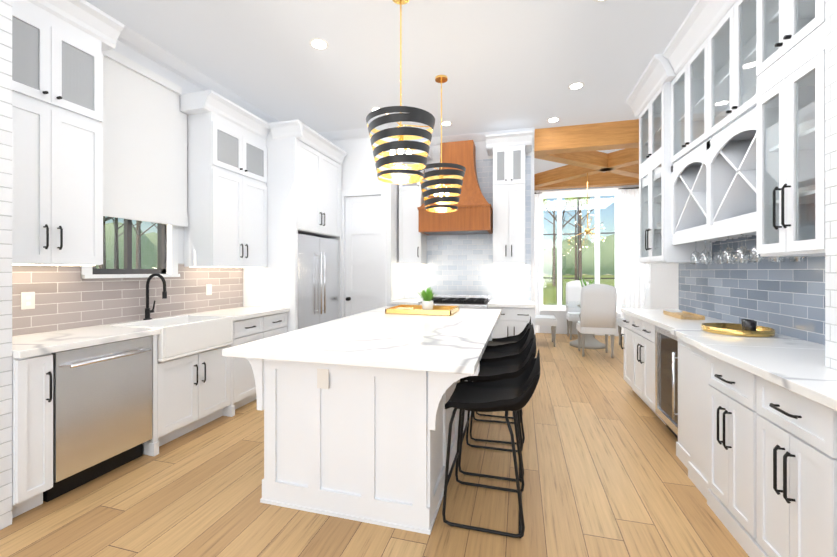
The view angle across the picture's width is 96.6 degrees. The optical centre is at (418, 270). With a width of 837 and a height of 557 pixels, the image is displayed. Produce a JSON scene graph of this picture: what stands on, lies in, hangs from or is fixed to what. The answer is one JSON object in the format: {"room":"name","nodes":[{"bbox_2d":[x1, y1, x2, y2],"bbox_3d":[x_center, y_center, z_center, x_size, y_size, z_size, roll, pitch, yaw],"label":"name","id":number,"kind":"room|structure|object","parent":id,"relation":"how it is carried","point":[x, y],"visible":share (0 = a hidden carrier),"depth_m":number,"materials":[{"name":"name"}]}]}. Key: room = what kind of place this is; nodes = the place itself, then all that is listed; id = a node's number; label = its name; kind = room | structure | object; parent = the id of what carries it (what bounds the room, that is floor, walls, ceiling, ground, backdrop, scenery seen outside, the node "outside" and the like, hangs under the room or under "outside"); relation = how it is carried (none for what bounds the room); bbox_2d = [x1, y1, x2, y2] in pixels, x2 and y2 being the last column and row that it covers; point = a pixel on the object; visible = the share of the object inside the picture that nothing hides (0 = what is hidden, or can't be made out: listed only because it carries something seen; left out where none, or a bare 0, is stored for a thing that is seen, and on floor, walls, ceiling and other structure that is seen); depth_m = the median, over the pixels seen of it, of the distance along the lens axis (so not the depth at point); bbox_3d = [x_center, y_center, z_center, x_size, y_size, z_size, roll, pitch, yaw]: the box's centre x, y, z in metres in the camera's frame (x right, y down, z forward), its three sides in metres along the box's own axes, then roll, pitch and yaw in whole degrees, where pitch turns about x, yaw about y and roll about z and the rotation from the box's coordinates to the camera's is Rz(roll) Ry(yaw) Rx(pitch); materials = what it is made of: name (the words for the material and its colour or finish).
{"room":"kitchen","nodes":[
{"label":"kitchen","id":0,"kind":"room"},
{"bbox_2d":[0,0,11,529],"bbox_3d":[-2.529,-0.326,1.835,0.590,3.370,0.500,0,0,15],"label":"brick wall","id":1,"kind":"structure","parent":0,"point":[5,263],"depth_m":1.97,"materials":[{"name":"white brick"}]},
{"bbox_2d":[12,40,242,335],"bbox_3d":[-2.845,-0.326,1.998,0.195,3.370,9.050,0,0,15],"label":"wall","id":2,"kind":"structure","parent":0,"point":[69,297],"depth_m":3.12,"materials":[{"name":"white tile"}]},
{"bbox_2d":[21,292,34,309],"bbox_3d":[-2.637,0.202,2.517,0.007,0.115,0.072,0,0,15],"label":"electrical outlet plate","id":3,"kind":"object","parent":2,"relation":"attached to","point":[27,300],"depth_m":2.51,"materials":[{"name":"white plastic"}]},
{"bbox_2d":[12,0,123,265],"bbox_3d":[-2.450,-0.920,2.442,0.416,1.760,0.706,0,0,15],"label":"upper cabinet","id":4,"kind":"object","parent":2,"relation":"attached to","point":[59,47],"depth_m":2.40,"materials":[{"name":"white wood"}]},
{"bbox_2d":[93,217,165,273],"bbox_3d":[-2.530,-0.680,3.245,0.050,1.420,0.680,0,0,15],"label":"window","id":5,"kind":"structure","parent":2,"relation":"in","point":[160,249],"depth_m":3.25,"materials":[{"name":"glass"}]},
{"bbox_2d":[101,49,187,226],"bbox_3d":[-2.407,-1.095,3.211,0.065,1.330,0.950,0,0,15],"label":"blind","id":6,"kind":"object","parent":2,"relation":"attached to","point":[144,124],"visible":0.62,"depth_m":3.23,"materials":[{"name":"white fabric"}]},
{"bbox_2d":[86,1,279,122],"bbox_3d":[-2.229,-1.959,3.878,0.100,0.098,3.600,0,0,15],"label":"crown molding","id":7,"kind":"structure","parent":2,"relation":"attached to","point":[136,41],"depth_m":3.60,"materials":[{"name":"white wood"}]},
{"bbox_2d":[206,284,211,294],"bbox_3d":[-2.239,0.203,3.984,0.007,0.115,0.072,0,0,15],"label":"electrical outlet plate","id":8,"kind":"object","parent":2,"relation":"attached to","point":[208,286],"depth_m":3.98,"materials":[{"name":"white plastic"}]},
{"bbox_2d":[180,90,270,267],"bbox_3d":[-2.030,-0.870,3.991,0.416,1.660,0.901,0,0,15],"label":"upper cabinet","id":9,"kind":"object","parent":2,"relation":"attached to","point":[227,149],"depth_m":3.75,"materials":[{"name":"white wood"}]},
{"bbox_2d":[330,137,403,317],"bbox_3d":[-1.021,-0.324,5.713,1.470,3.370,0.624,0,0,15],"label":"wall","id":10,"kind":"structure","parent":0,"point":[359,175],"depth_m":5.35,"materials":[{"name":"white paint"}]},
{"bbox_2d":[318,125,390,140],"bbox_3d":[-1.003,-1.958,5.359,1.450,0.098,0.100,0,0,15],"label":"crown molding","id":11,"kind":"structure","parent":10,"relation":"attached to","point":[361,132],"depth_m":5.35,"materials":[{"name":"white wood"}]},
{"bbox_2d":[345,195,380,316],"bbox_3d":[-0.799,0.138,5.361,0.575,2.426,0.117,0,0,15],"label":"pantry door","id":12,"kind":"structure","parent":10,"relation":"in","point":[362,253],"depth_m":5.40,"materials":[{"name":"white wood"}]},
{"bbox_2d":[0,333,748,556],"bbox_3d":[0.562,1.400,2.706,6.800,0.080,12.200,0,0,15],"label":"floor","id":13,"kind":"structure","parent":0,"point":[605,471],"depth_m":2.19,"materials":[{"name":"brown wood"}]},
{"bbox_2d":[43,336,151,501],"bbox_3d":[-2.289,0.916,2.516,0.656,0.888,0.592,0,0,15],"label":"dishwasher","id":14,"kind":"object","parent":13,"relation":"on","point":[102,409],"visible":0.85,"depth_m":2.39,"materials":[{"name":"grey metal"}]},
{"bbox_2d":[143,344,231,455],"bbox_3d":[-2.132,1.024,3.232,0.616,0.672,0.859,0,0,15],"label":"base cabinet","id":15,"kind":"object","parent":13,"relation":"on","point":[193,392],"depth_m":3.04,"materials":[{"name":"white wood"}]},
{"bbox_2d":[232,312,286,415],"bbox_3d":[-1.929,0.916,3.976,0.618,0.888,0.876,0,0,15],"label":"base cabinet","id":16,"kind":"object","parent":13,"relation":"on","point":[248,330],"depth_m":3.71,"materials":[{"name":"white wood"}]},
{"bbox_2d":[12,306,288,357],"bbox_3d":[-2.116,0.450,3.235,0.636,0.040,2.412,0,0,15],"label":"countertop","id":17,"kind":"structure","parent":16,"relation":"on","point":[30,345],"depth_m":2.51,"materials":[{"name":"stone"}]},
{"bbox_2d":[143,273,166,319],"bbox_3d":[-2.280,0.226,3.265,0.237,0.406,0.110,0,0,15],"label":"faucet","id":18,"kind":"object","parent":17,"relation":"on","point":[148,311],"visible":1,"depth_m":3.25,"materials":[{"name":"black metal"}]},
{"bbox_2d":[111,315,232,361],"bbox_3d":[-2.058,0.552,3.178,0.515,0.260,0.710,0,0,15],"label":"farmhouse sink","id":19,"kind":"object","parent":17,"relation":"in","point":[182,336],"visible":0.75,"depth_m":3.09,"materials":[{"name":"white ceramic"}]},
{"bbox_2d":[243,119,346,331],"bbox_3d":[-1.583,-0.170,4.894,0.806,3.060,1.244,0,0,15],"label":"tall cabinet","id":20,"kind":"object","parent":13,"relation":"on","point":[304,179],"visible":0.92,"depth_m":4.39,"materials":[{"name":"white wood"}]},
{"bbox_2d":[298,234,338,328],"bbox_3d":[-1.582,0.459,4.940,0.731,1.796,1.054,0,0,15],"label":"fridge","id":21,"kind":"object","parent":13,"relation":"on","point":[318,280],"visible":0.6,"depth_m":4.79,"materials":[{"name":"grey metal"}]},
{"bbox_2d":[245,314,500,534],"bbox_3d":[-0.057,0.917,3.151,1.361,0.886,2.348,0,0,15],"label":"kitchen island","id":22,"kind":"object","parent":13,"relation":"on","point":[363,444],"visible":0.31,"depth_m":2.06,"materials":[{"name":"white painted wood"},{"name":"white quartz"}]},
{"bbox_2d":[222,306,500,374],"bbox_3d":[-0.077,0.449,3.081,1.370,0.038,2.550,0,0,15],"label":"island countertop","id":23,"kind":"structure","parent":22,"relation":"on","point":[457,342],"depth_m":2.23,"materials":[{"name":"stone"}]},
{"bbox_2d":[385,287,458,315],"bbox_3d":[0.053,0.299,3.849,0.660,0.260,0.500,0,0,15],"label":"tray","id":24,"kind":"object","parent":23,"relation":"on","point":[427,307],"visible":1,"depth_m":3.81,"materials":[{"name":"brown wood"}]},
{"bbox_2d":[419,294,489,308],"bbox_3d":[0.523,0.861,5.238,0.910,1.000,0.693,0,0,15],"label":"range","id":25,"kind":"object","parent":13,"relation":"on","point":[472,301],"visible":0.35,"depth_m":5.08,"materials":[{"name":"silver metal"}]},
{"bbox_2d":[391,304,534,337],"bbox_3d":[0.622,0.917,5.248,1.936,0.888,0.654,0,0,15],"label":"base cabinet","id":26,"kind":"object","parent":13,"relation":"on","point":[513,321],"visible":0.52,"depth_m":4.79,"materials":[{"name":"white"}]},
{"bbox_2d":[390,298,535,307],"bbox_3d":[0.623,0.451,5.251,1.936,0.040,0.635,0,0,15],"label":"countertop","id":27,"kind":"structure","parent":26,"relation":"on","point":[491,303],"depth_m":5.04,"materials":[{"name":"stone"}]},
{"bbox_2d":[442,349,539,537],"bbox_3d":[0.422,0.895,2.122,0.503,0.923,0.417,0,0,16],"label":"stool","id":28,"kind":"object","parent":13,"relation":"on","point":[512,394],"visible":1,"depth_m":2.07,"materials":[{"name":"black leather"}]},
{"bbox_2d":[458,335,535,481],"bbox_3d":[0.558,0.895,2.624,0.503,0.923,0.417,0,0,15],"label":"stool","id":29,"kind":"object","parent":13,"relation":"on","point":[504,369],"visible":0.65,"depth_m":2.63,"materials":[{"name":"black metal"}]},
{"bbox_2d":[470,323,533,444],"bbox_3d":[0.695,0.896,3.128,0.503,0.923,0.417,0,0,12],"label":"stool","id":30,"kind":"object","parent":13,"relation":"on","point":[505,352],"visible":0.54,"depth_m":3.16,"materials":[{"name":"black leather"}]},
{"bbox_2d":[476,317,530,418],"bbox_3d":[0.831,0.896,3.627,0.503,0.923,0.417,0,0,15],"label":"stool","id":31,"kind":"object","parent":13,"relation":"on","point":[504,341],"visible":0.38,"depth_m":3.72,"materials":[{"name":"black metal"}]},
{"bbox_2d":[535,315,556,346],"bbox_3d":[2.267,0.781,6.958,0.556,1.160,0.500,0,0,15],"label":"dining chair","id":32,"kind":"object","parent":13,"relation":"on","point":[546,320],"visible":0.46,"depth_m":6.71,"materials":[{"name":"white fabric"}]},
{"bbox_2d":[566,280,594,339],"bbox_3d":[3.270,0.781,7.533,0.500,1.160,0.556,0,0,15],"label":"dining chair","id":33,"kind":"object","parent":13,"relation":"on","point":[573,292],"visible":0.5,"depth_m":7.72,"materials":[{"name":"white fabric"}]},
{"bbox_2d":[547,301,628,348],"bbox_3d":[3.056,0.983,6.744,1.370,0.757,1.370,0,0,15],"label":"dining table","id":34,"kind":"object","parent":13,"relation":"on","point":[591,342],"visible":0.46,"depth_m":6.60,"materials":[{"name":"grey wood"}]},
{"bbox_2d":[579,276,594,286],"bbox_3d":[3.061,0.351,6.780,0.285,0.505,0.257,0,0,15],"label":"plant","id":35,"kind":"object","parent":34,"relation":"on","point":[583,283],"visible":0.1,"depth_m":6.80,"materials":[{"name":"green plant"}]},
{"bbox_2d":[576,284,616,357],"bbox_3d":[2.858,0.781,6.012,0.500,1.160,0.556,0,0,15],"label":"dining chair","id":36,"kind":"object","parent":13,"relation":"on","point":[598,308],"visible":1,"depth_m":5.79,"materials":[{"name":"white fabric"}]},
{"bbox_2d":[621,313,628,383],"bbox_3d":[2.575,0.916,4.023,0.556,0.888,0.404,0,0,15],"label":"base cabinet","id":37,"kind":"object","parent":13,"relation":"on","point":[626,317],"depth_m":4.20,"materials":[{"name":"white wood"}]},
{"bbox_2d":[617,283,649,344],"bbox_3d":[3.845,0.781,6.530,0.556,1.160,0.500,0,0,15],"label":"dining chair","id":38,"kind":"object","parent":13,"relation":"on","point":[620,322],"visible":0.15,"depth_m":6.64,"materials":[{"name":"white fabric"}]},
{"bbox_2d":[629,315,665,424],"bbox_3d":[2.455,0.916,3.580,0.556,0.888,0.750,0,0,15],"label":"base cabinet","id":39,"kind":"object","parent":13,"relation":"on","point":[641,333],"depth_m":3.60,"materials":[{"name":"white wood"}]},
{"bbox_2d":[655,326,677,438],"bbox_3d":[2.247,0.916,2.950,0.595,0.888,0.566,0,0,15],"label":"beverage cooler","id":40,"kind":"object","parent":13,"relation":"on","point":[666,376],"visible":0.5,"depth_m":3.06,"materials":[{"name":"grey metal"}]},
{"bbox_2d":[676,337,681,460],"bbox_3d":[2.145,0.916,2.520,0.598,0.888,0.310,0,0,15],"label":"base cabinet","id":41,"kind":"object","parent":13,"relation":"on","point":[678,444],"depth_m":2.70,"materials":[{"name":"white wood"}]},
{"bbox_2d":[681,341,704,496],"bbox_3d":[2.030,0.915,2.205,0.656,0.888,0.357,0,0,15],"label":"base cabinet","id":42,"kind":"object","parent":13,"relation":"on","point":[692,359],"depth_m":2.39,"materials":[{"name":"white wood"}]},
{"bbox_2d":[705,353,740,545],"bbox_3d":[1.930,0.915,1.836,0.656,0.888,0.511,0,0,15],"label":"base cabinet","id":43,"kind":"object","parent":13,"relation":"on","point":[722,379],"depth_m":1.99,"materials":[{"name":"white wood"}]},
{"bbox_2d":[741,369,812,556],"bbox_3d":[1.818,0.915,1.422,0.656,0.888,0.574,0,0,15],"label":"base cabinet","id":44,"kind":"object","parent":13,"relation":"on","point":[756,455],"depth_m":1.59,"materials":[{"name":"white wood"}]},
{"bbox_2d":[813,401,836,556],"bbox_3d":[1.705,0.915,1.006,0.656,0.888,0.517,0,0,15],"label":"base cabinet","id":45,"kind":"object","parent":13,"relation":"on","point":[824,418],"depth_m":1.34,"materials":[{"name":"white wood"}]},
{"bbox_2d":[620,308,836,410],"bbox_3d":[2.089,0.450,2.499,0.685,0.040,3.600,0,0,15],"label":"countertop","id":46,"kind":"structure","parent":45,"relation":"on","point":[796,365],"depth_m":1.93,"materials":[{"name":"stone"}]},
{"bbox_2d":[663,310,704,319],"bbox_3d":[2.457,0.411,3.466,0.180,0.035,0.420,0,0,15],"label":"wood tray","id":47,"kind":"object","parent":46,"relation":"on","point":[686,315],"visible":1,"depth_m":3.38,"materials":[{"name":"beige wood"}]},
{"bbox_2d":[701,319,774,336],"bbox_3d":[2.209,0.382,2.591,0.390,0.094,0.390,0,0,15],"label":"tray","id":48,"kind":"object","parent":46,"relation":"on","point":[747,328],"visible":1,"depth_m":2.50,"materials":[{"name":"gold metal"}]},
{"bbox_2d":[85,0,696,173],"bbox_3d":[0.562,-2.050,2.707,6.800,0.080,12.200,0,0,15],"label":"ceiling","id":49,"kind":"structure","parent":0,"point":[508,64],"depth_m":3.45,"materials":[{"name":"grey paint"}]},
{"bbox_2d":[309,38,328,49],"bbox_3d":[-0.882,-2.007,3.306,0.168,0.005,0.168,0,0,-30],"label":"recessed light","id":50,"kind":"object","parent":49,"relation":"in","point":[318,43],"depth_m":3.30,"materials":[{"name":"white"}]},
{"bbox_2d":[366,0,434,183],"bbox_3d":[-0.129,-1.339,2.718,0.504,1.338,0.504,0,0,15],"label":"pendant light","id":51,"kind":"object","parent":49,"relation":"hanging from","point":[391,158],"visible":1,"depth_m":2.58,"materials":[{"name":"black metal"}]},
{"bbox_2d":[417,75,465,212],"bbox_3d":[0.238,-1.319,3.882,0.504,1.378,0.504,0,0,15],"label":"pendant light","id":52,"kind":"object","parent":49,"relation":"hanging from","point":[446,194],"visible":0.98,"depth_m":3.75,"materials":[{"name":"black metal"}]},
{"bbox_2d":[440,121,451,125],"bbox_3d":[0.379,-2.006,5.088,0.168,0.005,0.168,0,0,-30],"label":"recessed light","id":53,"kind":"object","parent":49,"relation":"in","point":[445,123],"depth_m":5.08,"materials":[{"name":"white"}]},
{"bbox_2d":[547,117,559,122],"bbox_3d":[1.796,-2.006,4.963,0.168,0.005,0.168,0,0,6],"label":"recessed light","id":54,"kind":"object","parent":49,"relation":"in","point":[554,119],"depth_m":4.95,"materials":[{"name":"white"}]},
{"bbox_2d":[568,82,584,89],"bbox_3d":[1.714,-2.006,4.052,0.168,0.005,0.168,0,0,6],"label":"recessed light","id":55,"kind":"object","parent":49,"relation":"in","point":[577,85],"depth_m":4.04,"materials":[{"name":"white"}]},
{"bbox_2d":[534,119,638,155],"bbox_3d":[2.404,-1.854,5.201,1.510,0.310,0.220,0,0,15],"label":"header beam","id":56,"kind":"structure","parent":49,"relation":"attached to","point":[593,137],"depth_m":5.13,"materials":[{"name":"brown wood"}]},
{"bbox_2d":[534,148,638,189],"bbox_3d":[3.282,-1.884,6.528,3.048,0.250,2.905,0,0,15],"label":"beam","id":57,"kind":"structure","parent":49,"relation":"attached to","point":[616,168],"depth_m":6.80,"materials":[{"name":"brown wood"}]},
{"bbox_2d":[570,173,603,249],"bbox_3d":[3.041,-1.192,6.741,0.601,1.631,0.658,0,0,15],"label":"sputnik chandelier","id":58,"kind":"object","parent":49,"relation":"hanging from","point":[587,230],"visible":0.94,"depth_m":6.74,"materials":[{"name":"gold metal"}]},
{"bbox_2d":[404,137,533,300],"bbox_3d":[0.672,-0.324,5.651,2.070,3.370,0.158,0,0,15],"label":"wall","id":59,"kind":"structure","parent":0,"point":[459,265],"depth_m":5.51,"materials":[{"name":"white tile"}]},
{"bbox_2d":[417,140,492,234],"bbox_3d":[0.544,-1.187,5.314,1.004,1.304,0.568,0,0,15],"label":"range hood","id":60,"kind":"object","parent":59,"relation":"attached to","point":[473,214],"visible":0.75,"depth_m":5.13,"materials":[{"name":"brown wood"}]},
{"bbox_2d":[396,131,531,264],"bbox_3d":[0.607,-0.971,5.376,1.970,1.756,0.416,0,0,15],"label":"upper cabinet","id":61,"kind":"object","parent":59,"relation":"attached to","point":[507,151],"visible":0.94,"depth_m":5.10,"materials":[{"name":"white painted wood"},{"name":"clear glass"},{"name":"black metal"}]},
{"bbox_2d":[409,127,534,145],"bbox_3d":[0.698,-1.958,5.519,1.950,0.098,0.100,0,0,15],"label":"crown molding","id":62,"kind":"structure","parent":59,"relation":"attached to","point":[476,137],"depth_m":5.49,"materials":[{"name":"white wood"}]},
{"bbox_2d":[534,185,638,335],"bbox_3d":[3.355,-0.323,8.036,3.900,3.370,0.150,0,0,15],"label":"wall","id":63,"kind":"structure","parent":0,"point":[561,319],"depth_m":8.01,"materials":[{"name":"white paint"}]},
{"bbox_2d":[534,192,541,332],"bbox_3d":[2.384,-0.174,8.123,0.580,3.032,0.070,0,0,15],"label":"curtain","id":64,"kind":"object","parent":63,"relation":"hanging from","point":[536,248],"visible":0.17,"depth_m":8.09,"materials":[{"name":"white fabric"}]},
{"bbox_2d":[536,188,622,313],"bbox_3d":[3.411,-0.413,7.956,1.710,2.610,0.105,0,0,15],"label":"nook window","id":65,"kind":"structure","parent":63,"relation":"in","point":[569,194],"depth_m":7.97,"materials":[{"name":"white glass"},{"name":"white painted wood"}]},
{"bbox_2d":[618,187,649,335],"bbox_3d":[4.439,-0.175,7.566,0.700,3.032,0.070,0,0,15],"label":"curtain","id":66,"kind":"object","parent":63,"relation":"hanging from","point":[635,276],"visible":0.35,"depth_m":7.59,"materials":[{"name":"white fabric"}]},
{"bbox_2d":[650,235,824,344],"bbox_3d":[2.033,-0.326,0.675,0.158,3.370,9.050,0,0,15],"label":"wall","id":67,"kind":"structure","parent":0,"point":[787,297],"depth_m":2.85,"materials":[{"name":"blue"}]},
{"bbox_2d":[626,54,717,119],"bbox_3d":[2.555,-1.890,3.850,0.504,0.220,0.970,0,0,15],"label":"crown molding","id":68,"kind":"structure","parent":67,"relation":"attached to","point":[652,97],"depth_m":3.53,"materials":[{"name":"white wood"}]},
{"bbox_2d":[670,140,753,235],"bbox_3d":[2.434,-0.677,3.107,0.316,0.647,0.743,0,0,15],"label":"upper cabinet","id":69,"kind":"object","parent":67,"relation":"attached to","point":[685,172],"depth_m":3.31,"materials":[{"name":"white wood"}]},
{"bbox_2d":[695,241,715,264],"bbox_3d":[2.407,-0.160,3.129,0.077,0.210,0.077,0,0,0],"label":"hanging wine glass","id":70,"kind":"object","parent":69,"relation":"hanging from","point":[696,252],"depth_m":3.24,"materials":[{"name":"clear glass"}]},
{"bbox_2d":[716,236,728,263],"bbox_3d":[2.314,-0.160,2.785,0.077,0.210,0.077,0,0,0],"label":"hanging wine glass","id":71,"kind":"object","parent":69,"relation":"hanging from","point":[727,255],"depth_m":2.96,"materials":[{"name":"clear glass"}]},
{"bbox_2d":[729,234,743,263],"bbox_3d":[2.267,-0.160,2.614,0.077,0.210,0.077,0,0,0],"label":"hanging wine glass","id":72,"kind":"object","parent":69,"relation":"hanging from","point":[732,252],"depth_m":2.75,"materials":[{"name":"clear glass"}]},
{"bbox_2d":[744,233,759,262],"bbox_3d":[2.221,-0.160,2.442,0.077,0.210,0.077,0,0,0],"label":"hanging wine glass","id":73,"kind":"object","parent":69,"relation":"hanging from","point":[744,259],"depth_m":2.58,"materials":[{"name":"clear glass"}]},
{"bbox_2d":[760,256,790,261],"bbox_3d":[2.174,-0.160,2.270,0.077,0.210,0.077,0,0,0],"label":"hanging wine glass","id":74,"kind":"object","parent":69,"relation":"hanging from","point":[778,257],"depth_m":2.30,"materials":[{"name":"clear glass"}]},
{"bbox_2d":[791,256,805,261],"bbox_3d":[2.280,-0.160,2.241,0.077,0.210,0.077,0,0,0],"label":"hanging wine glass","id":75,"kind":"object","parent":69,"relation":"hanging from","point":[793,258],"depth_m":2.24,"materials":[{"name":"clear glass"}]},
{"bbox_2d":[662,0,789,79],"bbox_3d":[2.299,-1.890,2.790,0.442,0.220,1.186,0,0,15],"label":"crown molding","id":76,"kind":"structure","parent":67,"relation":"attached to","point":[713,32],"depth_m":2.78,"materials":[{"name":"white wood"}]},
{"bbox_2d":[702,88,824,227],"bbox_3d":[2.255,-0.677,2.447,0.316,0.647,0.743,0,0,15],"label":"upper cabinet","id":77,"kind":"object","parent":67,"relation":"attached to","point":[755,166],"depth_m":2.11,"materials":[{"name":"white wood"}]},
{"bbox_2d":[825,0,836,369],"bbox_3d":[1.898,-0.792,1.214,0.400,2.437,0.818,0,0,15],"label":"brick wall","id":78,"kind":"structure","parent":0,"point":[830,183],"depth_m":1.63,"materials":[{"name":"white brick"}]},
{"label":"outside","id":79,"kind":"structure","parent":0,"visible":0},
{"bbox_2d":[93,197,614,304],"bbox_3d":[16.074,-5.576,58.405,191.782,16.282,201.231,0,0,15],"label":"outdoor scenery","id":80,"kind":"object","parent":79,"point":[565,257],"depth_m":67.73,"materials":[{"name":"green plant"}]}
]}

